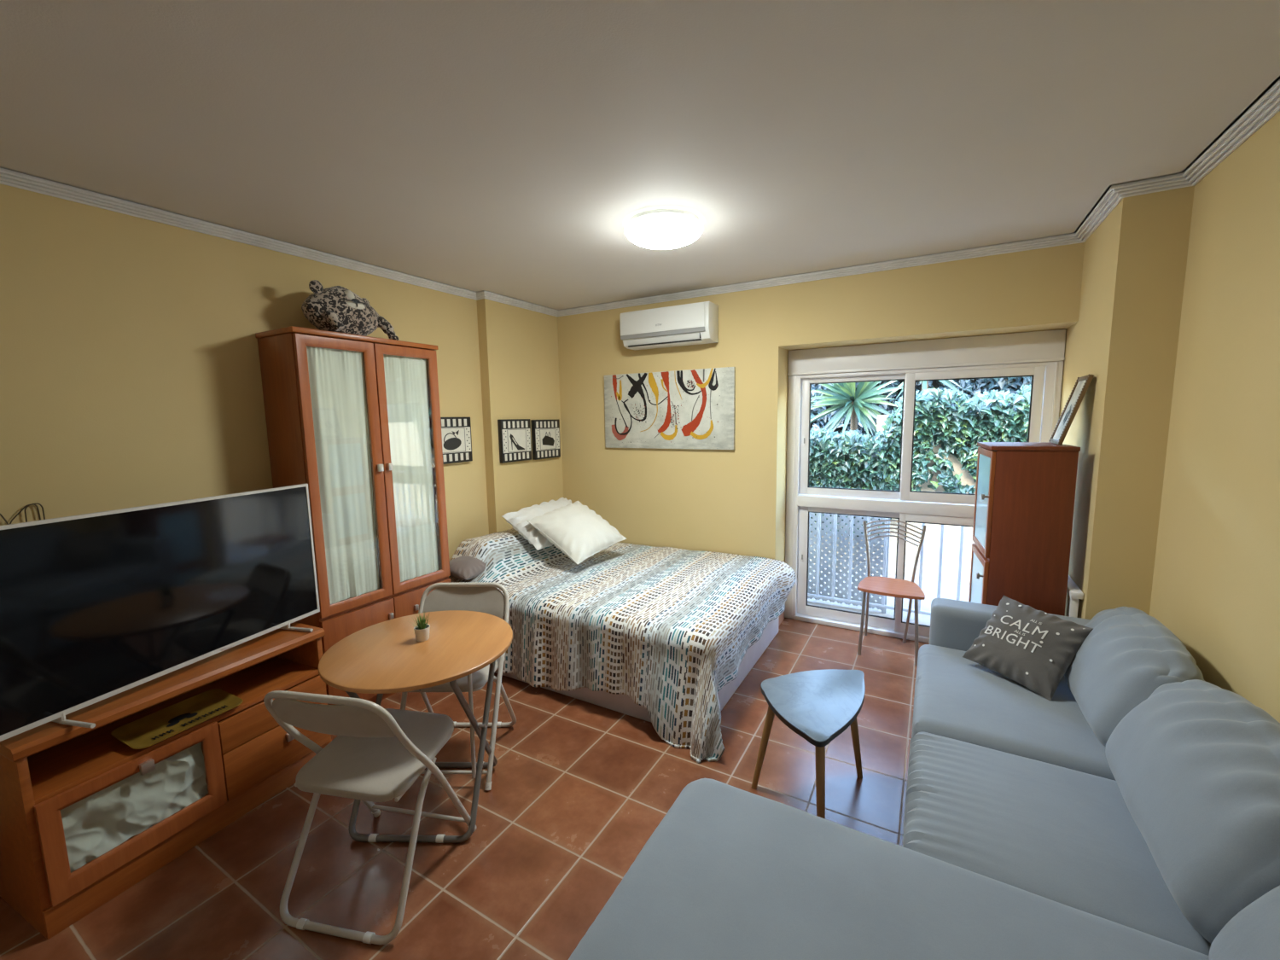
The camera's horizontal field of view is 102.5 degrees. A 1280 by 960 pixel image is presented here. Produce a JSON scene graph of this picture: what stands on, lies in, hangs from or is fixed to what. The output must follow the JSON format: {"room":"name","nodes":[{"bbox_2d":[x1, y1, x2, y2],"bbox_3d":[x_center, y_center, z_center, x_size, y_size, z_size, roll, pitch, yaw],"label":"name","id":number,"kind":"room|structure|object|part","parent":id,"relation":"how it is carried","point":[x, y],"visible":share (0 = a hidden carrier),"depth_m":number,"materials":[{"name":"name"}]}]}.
{"room":"studio apartment","nodes":[
{"label":"studio apartment","id":0,"kind":"room"},
{"bbox_2d":[0,183,563,560],"bbox_3d":[-1.948,0.032,2.745,0.237,2.525,4.678,3,8,30],"label":"wall","id":1,"kind":"structure","parent":0,"point":[130,372],"depth_m":2.33,"materials":[{"name":"yellow paint"}]},
{"bbox_2d":[0,502,45,524],"bbox_3d":[-2.365,0.172,1.951,0.016,0.155,0.146,3,8,30],"label":"ornament","id":2,"kind":"object","parent":1,"relation":"attached to","point":[36,503],"visible":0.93,"depth_m":1.97,"materials":[{"name":"black metal"}]},
{"bbox_2d":[440,417,472,464],"bbox_3d":[-1.344,-0.285,3.669,0.038,0.327,0.336,3,8,30],"label":"framed print","id":3,"kind":"object","parent":1,"relation":"attached to","point":[456,432],"visible":0.66,"depth_m":3.68,"materials":[{"name":"black paint"}]},
{"bbox_2d":[497,418,531,463],"bbox_3d":[-0.994,-0.316,4.104,0.038,0.335,0.335,3,8,30],"label":"framed print","id":4,"kind":"object","parent":1,"relation":"attached to","point":[514,440],"visible":1,"depth_m":4.07,"materials":[{"name":"black paint"}]},
{"bbox_2d":[530,419,560,459],"bbox_3d":[-0.806,-0.353,4.429,0.038,0.332,0.335,3,8,30],"label":"framed print","id":5,"kind":"object","parent":1,"relation":"attached to","point":[545,433],"visible":1,"depth_m":4.39,"materials":[{"name":"black paint"}]},
{"bbox_2d":[0,76,1279,316],"bbox_3d":[-0.273,-1.108,1.599,3.875,0.046,4.628,3,8,30],"label":"crown molding","id":6,"kind":"structure","parent":1,"relation":"attached to","point":[1265,107],"depth_m":2.52,"materials":[{"name":"white paint"}]},
{"bbox_2d":[0,617,929,959],"bbox_3d":[-0.162,1.425,2.000,4.200,0.120,5.100,3,8,30],"label":"floor","id":7,"kind":"structure","parent":0,"point":[579,788],"depth_m":1.99,"materials":[{"name":"tile"}]},
{"bbox_2d":[0,622,331,939],"bbox_3d":[-1.863,1.058,2.084,0.496,0.645,0.957,2,8,24],"label":"tv stand","id":8,"kind":"object","parent":7,"relation":"on","point":[86,816],"visible":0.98,"depth_m":1.82,"materials":[{"name":"brown wood"}]},
{"bbox_3d":[-1.748,1.139,1.807,0.018,0.340,0.480,2,8,24],"label":"glass door","id":9,"kind":"part","parent":8,"relation":"part of","materials":[{"name":"brown wood"}]},
{"bbox_2d":[60,741,208,872],"bbox_3d":[-1.777,1.130,1.819,0.042,0.244,0.400,2,8,24],"label":"curtain","id":10,"kind":"object","parent":8,"relation":"hanging from","point":[94,827],"depth_m":1.80,"materials":[{"name":"white fabric"}]},
{"bbox_3d":[-1.726,1.005,1.800,0.018,0.038,0.036,2,8,24],"label":"handle","id":11,"kind":"part","parent":8,"relation":"part of","materials":[{"name":"silver metal"}]},
{"bbox_2d":[0,483,319,741],"bbox_3d":[-1.723,0.412,1.956,0.206,0.661,1.106,1,7,17],"label":"television","id":12,"kind":"object","parent":8,"relation":"on","point":[96,607],"visible":1,"depth_m":1.82,"materials":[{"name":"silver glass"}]},
{"bbox_2d":[110,688,243,749],"bbox_3d":[-1.765,0.914,1.976,0.216,0.030,0.342,2,8,24],"label":"tray","id":13,"kind":"object","parent":8,"relation":"on","point":[150,730],"visible":1,"depth_m":1.97,"materials":[{"name":"gold metal"}]},
{"bbox_3d":[-1.561,0.991,2.210,0.018,0.127,0.426,2,8,24],"label":"drawer","id":14,"kind":"part","parent":8,"relation":"part of","materials":[{"name":"brown wood"}]},
{"bbox_3d":[-1.558,1.157,2.230,0.018,0.197,0.426,2,8,24],"label":"door","id":15,"kind":"part","parent":8,"relation":"part of","materials":[{"name":"brown wood"}]},
{"bbox_3d":[-1.530,1.122,2.249,0.016,0.034,0.028,2,8,24],"label":"handle","id":16,"kind":"part","parent":8,"relation":"part of","materials":[{"name":"silver metal"}]},
{"bbox_2d":[255,325,450,704],"bbox_3d":[-1.567,0.236,2.989,0.371,2.050,0.828,3,8,30],"label":"wardrobe","id":17,"kind":"object","parent":7,"relation":"on","point":[355,419],"visible":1,"depth_m":2.78,"materials":[{"name":"brown wood"}]},
{"bbox_3d":[-1.539,-0.019,2.704,0.020,1.413,0.398,3,8,30],"label":"glass door","id":18,"kind":"part","parent":17,"relation":"part of","materials":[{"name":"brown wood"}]},
{"bbox_2d":[306,346,379,604],"bbox_3d":[-1.562,-0.020,2.717,0.029,1.317,0.302,3,8,30],"label":"curtain","id":19,"kind":"object","parent":17,"relation":"hanging from","point":[336,383],"depth_m":2.72,"materials":[{"name":"white fabric"}]},
{"bbox_2d":[301,279,398,340],"bbox_3d":[-1.585,-0.912,2.812,0.254,0.268,0.477,3,8,30],"label":"plush toy","id":20,"kind":"object","parent":17,"relation":"on","point":[336,308],"visible":0.94,"depth_m":2.69,"materials":[{"name":"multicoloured fabric"}]},
{"bbox_3d":[-1.594,-0.836,2.660,0.120,0.130,0.067,0,7,10],"label":"arm","id":21,"kind":"part","parent":20,"relation":"part of"},
{"bbox_3d":[-1.471,-0.878,2.940,0.146,0.139,0.069,-6,8,-33],"label":"arm","id":22,"kind":"part","parent":20,"relation":"part of"},
{"bbox_3d":[-1.523,0.960,2.822,0.020,0.520,0.398,3,8,30],"label":"door","id":23,"kind":"part","parent":17,"relation":"part of","materials":[{"name":"brown wood"}]},
{"bbox_3d":[-1.434,-0.068,2.840,0.022,0.040,0.026,3,8,30],"label":"handle","id":24,"kind":"part","parent":17,"relation":"part of","materials":[{"name":"silver metal"}]},
{"bbox_3d":[-1.407,-0.074,2.889,0.022,0.040,0.026,3,8,30],"label":"handle","id":25,"kind":"part","parent":17,"relation":"part of","materials":[{"name":"silver metal"}]},
{"bbox_3d":[-1.424,0.778,2.941,0.018,0.032,0.022,3,8,30],"label":"handle","id":26,"kind":"part","parent":17,"relation":"part of","materials":[{"name":"silver metal"}]},
{"bbox_2d":[383,354,438,581],"bbox_3d":[-1.360,-0.066,3.065,0.028,1.317,0.304,3,8,30],"label":"curtain","id":27,"kind":"object","parent":17,"relation":"hanging from","point":[405,378],"depth_m":3.07,"materials":[{"name":"white fabric"}]},
{"bbox_3d":[-1.338,-0.065,3.052,0.020,1.413,0.400,3,8,30],"label":"glass door","id":28,"kind":"part","parent":17,"relation":"part of","materials":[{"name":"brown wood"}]},
{"bbox_3d":[-1.342,0.764,3.083,0.018,0.032,0.022,3,8,30],"label":"handle","id":29,"kind":"part","parent":17,"relation":"part of","materials":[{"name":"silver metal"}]},
{"bbox_3d":[-1.322,0.915,3.171,0.020,0.520,0.400,3,8,30],"label":"door","id":30,"kind":"part","parent":17,"relation":"part of","materials":[{"name":"brown wood"}]},
{"bbox_2d":[263,690,476,944],"bbox_3d":[-0.915,1.008,1.786,0.458,0.788,0.485,0,7,11],"label":"folding chair","id":31,"kind":"object","parent":7,"relation":"on","point":[376,753],"visible":1,"depth_m":1.66,"materials":[{"name":"beige metal"}]},
{"bbox_3d":[-0.956,0.728,1.573,0.417,0.144,0.091,0,7,11],"label":"backrest","id":32,"kind":"part","parent":31,"relation":"part of","materials":[{"name":"white plastic"}]},
{"bbox_3d":[-0.930,1.192,1.719,0.439,0.432,0.297,0,7,11],"label":"leg frame","id":33,"kind":"part","parent":31,"relation":"part of","materials":[{"name":"beige metal"}]},
{"bbox_3d":[-0.913,1.001,1.794,0.458,0.777,0.458,0,7,11],"label":"frame","id":34,"kind":"part","parent":31,"relation":"part of","materials":[{"name":"beige metal"}]},
{"bbox_3d":[-0.910,0.968,1.810,0.384,0.036,0.347,0,7,11],"label":"seat rail","id":35,"kind":"part","parent":31,"relation":"part of","materials":[{"name":"beige metal"}]},
{"bbox_3d":[-0.910,0.949,1.810,0.406,0.063,0.400,0,7,11],"label":"seat","id":36,"kind":"part","parent":31,"relation":"part of","materials":[{"name":"white plastic"}]},
{"bbox_2d":[318,610,512,843],"bbox_3d":[-0.878,1.008,2.124,0.718,0.702,0.718,-1,7,2],"label":"folding table","id":37,"kind":"object","parent":7,"relation":"on","point":[385,657],"visible":0.84,"depth_m":2.00,"materials":[{"name":"brown wood"}]},
{"bbox_2d":[409,610,430,641],"bbox_3d":[-0.891,0.598,2.108,0.093,0.116,0.086,3,8,30],"label":"potted plant","id":38,"kind":"object","parent":37,"relation":"on","point":[421,631],"visible":1,"depth_m":2.09,"materials":[{"name":"green plant"}]},
{"bbox_3d":[-0.894,0.629,2.110,0.061,0.054,0.061,3,8,30],"label":"pot","id":39,"kind":"part","parent":38,"relation":"part of","materials":[{"name":"white ceramic"}]},
{"bbox_3d":[-0.878,1.016,2.132,0.432,0.683,0.440,-1,7,2],"label":"leg frame","id":40,"kind":"part","parent":37,"relation":"part of","materials":[{"name":"grey metal"}]},
{"bbox_3d":[-0.878,1.016,2.130,0.492,0.683,0.441,-1,7,2],"label":"leg frame","id":41,"kind":"part","parent":37,"relation":"part of","materials":[{"name":"grey metal"}]},
{"bbox_2d":[400,581,516,790],"bbox_3d":[-0.871,0.931,2.416,0.458,0.788,0.485,-1,7,2],"label":"folding chair","id":42,"kind":"object","parent":7,"relation":"on","point":[483,597],"visible":0.41,"depth_m":2.54,"materials":[{"name":"beige metal"}]},
{"bbox_3d":[-0.872,0.879,2.379,0.406,0.063,0.400,-1,7,2],"label":"seat","id":43,"kind":"part","parent":42,"relation":"part of","materials":[{"name":"white plastic"}]},
{"bbox_3d":[-0.870,0.607,2.560,0.417,0.144,0.091,-1,7,2],"label":"backrest","id":44,"kind":"part","parent":42,"relation":"part of","materials":[{"name":"white plastic"}]},
{"bbox_3d":[-0.865,1.093,2.527,0.439,0.432,0.297,-1,7,2],"label":"leg frame","id":45,"kind":"part","parent":42,"relation":"part of","materials":[{"name":"beige metal"}]},
{"bbox_3d":[-0.872,0.898,2.383,0.384,0.036,0.347,-1,7,2],"label":"seat rail","id":46,"kind":"part","parent":42,"relation":"part of","materials":[{"name":"beige metal"}]},
{"bbox_2d":[494,616,779,722],"bbox_3d":[-0.184,0.912,3.631,2.000,0.503,1.450,3,8,30],"label":"bed","id":47,"kind":"object","parent":7,"relation":"on","point":[620,703],"visible":0.02,"depth_m":2.91,"materials":[{"name":"white fabric"}]},
{"bbox_2d":[448,528,796,763],"bbox_3d":[-0.156,0.798,3.499,2.109,0.769,1.625,3,8,30],"label":"bedspread","id":48,"kind":"object","parent":47,"relation":"on","point":[666,629],"visible":0.83,"depth_m":2.95,"materials":[{"name":"multicoloured fabric"}]},
{"bbox_2d":[449,555,486,580],"bbox_3d":[-1.166,0.588,3.465,0.281,0.125,0.259,3,8,30],"label":"pillow","id":49,"kind":"object","parent":48,"relation":"on","point":[466,567],"visible":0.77,"depth_m":3.38,"materials":[{"name":"beige fabric"}]},
{"bbox_2d":[502,497,571,550],"bbox_3d":[-0.675,0.322,4.006,0.355,0.289,0.732,3,8,33],"label":"pillow","id":50,"kind":"object","parent":48,"relation":"on","point":[518,520],"visible":0.54,"depth_m":3.78,"materials":[{"name":"white fabric"}]},
{"bbox_2d":[526,500,626,564],"bbox_3d":[-0.458,0.367,3.791,0.459,0.336,0.575,4,9,36],"label":"pillow","id":51,"kind":"object","parent":48,"relation":"on","point":[575,529],"visible":1,"depth_m":3.67,"materials":[{"name":"beige fabric"}]},
{"bbox_2d":[751,669,865,819],"bbox_3d":[0.715,1.105,2.167,0.395,0.453,0.625,5,9,41],"label":"coffee table","id":52,"kind":"object","parent":7,"relation":"on","point":[818,706],"visible":0.98,"depth_m":2.08,"materials":[{"name":"wood"}]},
{"bbox_3d":[0.540,1.112,2.205,0.127,0.434,0.035,-3,7,-17],"label":"leg","id":53,"kind":"part","parent":52,"relation":"part of","materials":[{"name":"brown wood"}]},
{"bbox_3d":[0.654,1.151,1.867,0.035,0.433,0.104,0,7,11],"label":"leg","id":54,"kind":"part","parent":52,"relation":"part of","materials":[{"name":"brown wood"}]},
{"bbox_3d":[0.943,1.098,2.265,0.089,0.432,0.034,5,9,41],"label":"leg","id":55,"kind":"part","parent":52,"relation":"part of","materials":[{"name":"brown wood"}]},
{"bbox_2d":[857,519,926,665],"bbox_3d":[1.680,0.727,3.446,0.407,0.861,0.397,3,8,30],"label":"dining chair","id":56,"kind":"object","parent":7,"relation":"on","point":[874,584],"visible":1,"depth_m":3.46,"materials":[{"name":"red wood"}]},
{"bbox_3d":[1.479,0.945,3.420,0.077,0.441,0.022,-8,10,-44],"label":"leg","id":57,"kind":"part","parent":56,"relation":"part of","materials":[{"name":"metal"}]},
{"bbox_3d":[1.620,0.710,3.679,0.035,0.840,0.070,-5,8,-30],"label":"leg","id":58,"kind":"part","parent":56,"relation":"part of","materials":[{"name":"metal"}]},
{"bbox_3d":[1.675,0.712,3.421,0.392,0.019,0.352,3,8,30],"label":"seat","id":59,"kind":"part","parent":56,"relation":"part of","materials":[{"name":"red wood"}]},
{"bbox_3d":[1.880,0.725,3.523,0.110,0.840,0.045,3,8,30],"label":"leg","id":60,"kind":"part","parent":56,"relation":"part of","materials":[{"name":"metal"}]},
{"bbox_3d":[1.758,0.959,3.267,0.021,0.440,0.071,-1,7,3],"label":"leg","id":61,"kind":"part","parent":56,"relation":"part of","materials":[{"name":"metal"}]},
{"bbox_2d":[568,597,1279,959],"bbox_3d":[1.008,0.957,1.642,1.498,0.836,2.398,3,8,30],"label":"sofa","id":62,"kind":"object","parent":7,"relation":"on","point":[1131,812],"visible":0.97,"depth_m":1.29,"materials":[{"name":"grey fabric"}]},
{"bbox_2d":[568,778,1209,959],"bbox_3d":[0.507,1.093,1.038,1.240,0.177,0.830,3,8,30],"label":"cushion","id":63,"kind":"object","parent":62,"relation":"on","point":[729,872],"depth_m":1.20,"materials":[{"name":"grey fabric"}]},
{"bbox_3d":[1.791,0.919,2.477,0.700,0.590,0.175,3,8,30],"label":"armrest","id":64,"kind":"part","parent":62,"relation":"part of","materials":[{"name":"grey fabric"}]},
{"bbox_2d":[911,644,1115,780],"bbox_3d":[1.476,0.938,2.102,0.622,0.178,0.785,3,8,30],"label":"seat cushion","id":65,"kind":"object","parent":62,"relation":"on","point":[957,697],"depth_m":1.93,"materials":[{"name":"grey fabric"}]},
{"bbox_2d":[962,595,1093,700],"bbox_3d":[1.634,0.696,2.182,0.254,0.288,0.372,-4,8,-26],"label":"cushion","id":66,"kind":"object","parent":62,"relation":"on","point":[1029,646],"visible":1,"depth_m":2.12,"materials":[{"name":"grey fabric"}]},
{"bbox_2d":[902,732,1211,955],"bbox_3d":[1.123,1.034,1.494,0.624,0.176,0.630,3,8,30],"label":"seat cushion","id":67,"kind":"object","parent":62,"relation":"on","point":[1062,834],"depth_m":1.41,"materials":[{"name":"grey fabric"}]},
{"bbox_2d":[1064,606,1204,747],"bbox_3d":[1.801,0.717,1.918,0.297,0.416,0.690,3,8,30],"label":"cushion","id":68,"kind":"object","parent":62,"relation":"on","point":[1128,654],"depth_m":1.78,"materials":[{"name":"grey fabric"}]},
{"bbox_2d":[1105,679,1279,943],"bbox_3d":[1.454,0.788,1.308,0.299,0.434,0.720,3,8,30],"label":"cushion","id":69,"kind":"object","parent":62,"relation":"on","point":[1192,771],"depth_m":1.21,"materials":[{"name":"grey fabric"}]},
{"bbox_2d":[1208,884,1279,959],"bbox_3d":[1.083,0.878,0.674,0.300,0.420,0.749,3,8,30],"label":"cushion","id":70,"kind":"object","parent":62,"relation":"on","point":[1253,933],"depth_m":0.95,"materials":[{"name":"grey fabric"}]},
{"bbox_2d":[968,442,1080,616],"bbox_3d":[1.976,0.522,2.736,0.370,1.425,0.428,2,8,25],"label":"cabinet","id":71,"kind":"object","parent":7,"relation":"on","point":[1025,491],"visible":0.59,"depth_m":2.51,"materials":[{"name":"brown wood"}]},
{"bbox_3d":[1.844,0.659,2.815,0.006,0.474,0.354,2,8,25],"label":"glass","id":72,"kind":"part","parent":71,"relation":"part of","materials":[{"name":"glass"}]},
{"bbox_3d":[1.845,0.659,2.814,0.017,0.540,0.416,2,8,25],"label":"door","id":73,"kind":"part","parent":71,"relation":"part of","materials":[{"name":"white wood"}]},
{"bbox_3d":[1.740,0.491,2.631,0.030,0.028,0.024,2,8,25],"label":"knob","id":74,"kind":"part","parent":71,"relation":"part of","materials":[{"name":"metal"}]},
{"bbox_3d":[1.835,0.103,2.748,0.006,0.473,0.354,2,8,25],"label":"glass","id":75,"kind":"part","parent":71,"relation":"part of","materials":[{"name":"glass"}]},
{"bbox_3d":[1.836,0.103,2.747,0.017,0.539,0.416,2,8,25],"label":"door","id":76,"kind":"part","parent":71,"relation":"part of","materials":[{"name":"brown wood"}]},
{"bbox_3d":[1.734,0.084,2.582,0.030,0.028,0.024,2,8,25],"label":"knob","id":77,"kind":"part","parent":71,"relation":"part of","materials":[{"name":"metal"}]},
{"bbox_2d":[1048,374,1093,445],"bbox_3d":[2.138,-0.346,2.555,0.113,0.335,0.236,3,8,30],"label":"picture frame","id":78,"kind":"object","parent":71,"relation":"on","point":[1082,384],"visible":1,"depth_m":2.53,"materials":[{"name":"brown wood"}]},
{"bbox_2d":[1053,379,1086,439],"bbox_3d":[2.140,-0.345,2.554,0.009,0.304,0.196,21,17,26],"label":"picture","id":79,"kind":"object","parent":78,"relation":"attached to","point":[1079,385],"depth_m":2.58},
{"bbox_2d":[1066,575,1083,617],"bbox_3d":[2.170,0.877,2.638,0.050,0.738,0.380,3,8,30],"label":"shelf","id":80,"kind":"object","parent":7,"relation":"on","point":[1073,591],"visible":0.26,"depth_m":2.46,"materials":[{"name":"white metal"}]},
{"bbox_3d":[2.087,0.911,2.504,0.030,0.706,0.030,3,8,30],"label":"leg","id":81,"kind":"part","parent":80,"relation":"part of","materials":[{"name":"white metal"}]},
{"bbox_2d":[0,0,1279,309],"bbox_3d":[-0.207,-1.290,1.672,4.200,0.300,5.100,3,8,30],"label":"ceiling","id":82,"kind":"structure","parent":0,"point":[507,148],"depth_m":1.60,"materials":[{"name":"paint"}]},
{"bbox_2d":[624,208,703,249],"bbox_3d":[0.115,-1.192,2.487,0.380,0.101,0.380,3,8,30],"label":"ceiling lamp","id":83,"kind":"object","parent":82,"relation":"attached to","point":[660,228],"visible":1,"depth_m":2.38,"materials":[{"name":"white glass"}]},
{"bbox_2d":[557,242,1084,562],"bbox_3d":[0.930,-0.158,3.922,3.572,2.525,0.352,3,8,30],"label":"wall","id":84,"kind":"structure","parent":0,"point":[722,501],"depth_m":3.76,"materials":[{"name":"yellow paint"}]},
{"bbox_2d":[620,301,718,349],"bbox_3d":[0.212,-1.152,3.876,0.726,0.270,0.207,3,8,30],"label":"air conditioner","id":85,"kind":"object","parent":84,"relation":"attached to","point":[694,323],"visible":1,"depth_m":3.78,"materials":[{"name":"white plastic"}]},
{"bbox_3d":[0.154,-1.185,3.797,0.700,0.170,0.019,3,8,30],"label":"panel","id":86,"kind":"part","parent":85,"relation":"part of","materials":[{"name":"white plastic"}]},
{"bbox_2d":[604,366,735,449],"bbox_3d":[0.201,-0.551,4.068,1.142,0.605,0.031,3,8,30],"label":"painting","id":87,"kind":"object","parent":84,"relation":"attached to","point":[689,409],"visible":1,"depth_m":4.03,"materials":[{"name":"paint"}]},
{"bbox_2d":[778,610,784,626],"bbox_3d":[1.069,1.072,3.941,0.012,0.075,0.247,3,8,30],"label":"baseboard","id":88,"kind":"structure","parent":84,"relation":"attached to","point":[782,616],"depth_m":3.97,"materials":[{"name":"ceramic"}]},
{"bbox_2d":[784,329,1066,643],"bbox_3d":[1.841,0.098,3.579,1.619,2.069,0.093,3,8,30],"label":"window","id":89,"kind":"structure","parent":84,"relation":"in","point":[1039,355],"depth_m":3.56,"materials":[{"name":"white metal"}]},
{"bbox_3d":[1.556,0.638,3.839,0.732,0.865,0.026,3,8,30],"label":"sash","id":90,"kind":"part","parent":89,"relation":"part of","materials":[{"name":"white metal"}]},
{"bbox_3d":[1.541,-0.308,3.724,0.732,0.872,0.026,3,8,30],"label":"sash","id":91,"kind":"part","parent":89,"relation":"part of","materials":[{"name":"white metal"}]},
{"bbox_3d":[2.150,0.674,3.463,0.750,0.865,0.026,3,8,30],"label":"sash","id":92,"kind":"part","parent":89,"relation":"part of","materials":[{"name":"white metal"}]},
{"bbox_3d":[2.135,-0.273,3.349,0.750,0.872,0.026,3,8,30],"label":"sash","id":93,"kind":"part","parent":89,"relation":"part of","materials":[{"name":"white metal"}]},
{"bbox_2d":[1058,110,1279,722],"bbox_3d":[1.498,0.192,0.949,0.391,2.525,4.980,3,8,30],"label":"wall","id":94,"kind":"structure","parent":0,"point":[1175,427],"depth_m":1.99,"materials":[{"name":"yellow paint"}]},
{"label":"outside","id":95,"kind":"structure","parent":0,"visible":0},
{"bbox_2d":[807,565,969,625],"bbox_3d":[2.510,0.869,6.526,16.000,0.130,5.470,3,8,30],"label":"ground","id":96,"kind":"structure","parent":95,"point":[929,587],"depth_m":4.51,"materials":[{"name":"tile"}]},
{"bbox_2d":[804,494,964,615],"bbox_3d":[2.130,0.609,4.021,3.410,1.000,0.040,3,8,30],"label":"railing","id":97,"kind":"object","parent":96,"relation":"on","point":[882,605],"visible":0.16,"depth_m":4.16,"materials":[{"name":"white metal"}]},
{"bbox_2d":[807,512,890,613],"bbox_3d":[1.572,0.597,4.405,1.010,0.950,0.020,3,8,30],"label":"lattice screen","id":98,"kind":"object","parent":97,"relation":"attached to","point":[858,525],"visible":0.25,"depth_m":4.32,"materials":[{"name":"white plastic"}]},
{"bbox_3d":[2.130,0.579,4.017,3.400,0.940,0.030,3,8,30],"label":"rail","id":99,"kind":"part","parent":97,"relation":"part of","materials":[{"name":"white metal"}]},
{"bbox_2d":[809,414,1022,583],"bbox_3d":[2.410,0.146,5.275,13.000,1.610,0.120,3,8,30],"label":"wall","id":100,"kind":"structure","parent":96,"relation":"on","point":[951,533],"depth_m":4.99,"materials":[{"name":"white paint"}]},
{"bbox_2d":[805,384,1030,541],"bbox_3d":[2.642,-0.115,5.051,4.487,1.597,0.641,3,8,30],"label":"hedge","id":101,"kind":"object","parent":100,"relation":"attached to","point":[837,460],"visible":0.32,"depth_m":4.83,"materials":[{"name":"green plant"}]},
{"bbox_2d":[810,376,1031,436],"bbox_3d":[3.100,-0.583,6.420,13.005,2.899,1.287,3,8,30],"label":"hedge","id":102,"kind":"object","parent":96,"relation":"on","point":[969,386],"visible":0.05,"depth_m":6.47,"materials":[{"name":"green plant"}]},
{"bbox_3d":[2.879,0.453,6.125,13.000,0.780,1.700,3,8,30],"label":"planting bed","id":103,"kind":"object","parent":96,"relation":"on","visible":0},
{"bbox_2d":[810,381,902,436],"bbox_3d":[2.253,-0.605,5.596,1.063,1.495,0.632,6,10,45],"label":"yucca","id":104,"kind":"object","parent":103,"relation":"on","point":[844,395],"visible":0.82,"depth_m":5.64,"materials":[{"name":"green plant"}]},
{"bbox_2d":[877,379,960,401],"bbox_3d":[3.127,-0.751,5.638,0.981,1.746,0.533,1,7,14],"label":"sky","id":105,"kind":"structure","parent":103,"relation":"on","point":[924,384],"depth_m":5.65,"materials":[{"name":"white"}]}
]}

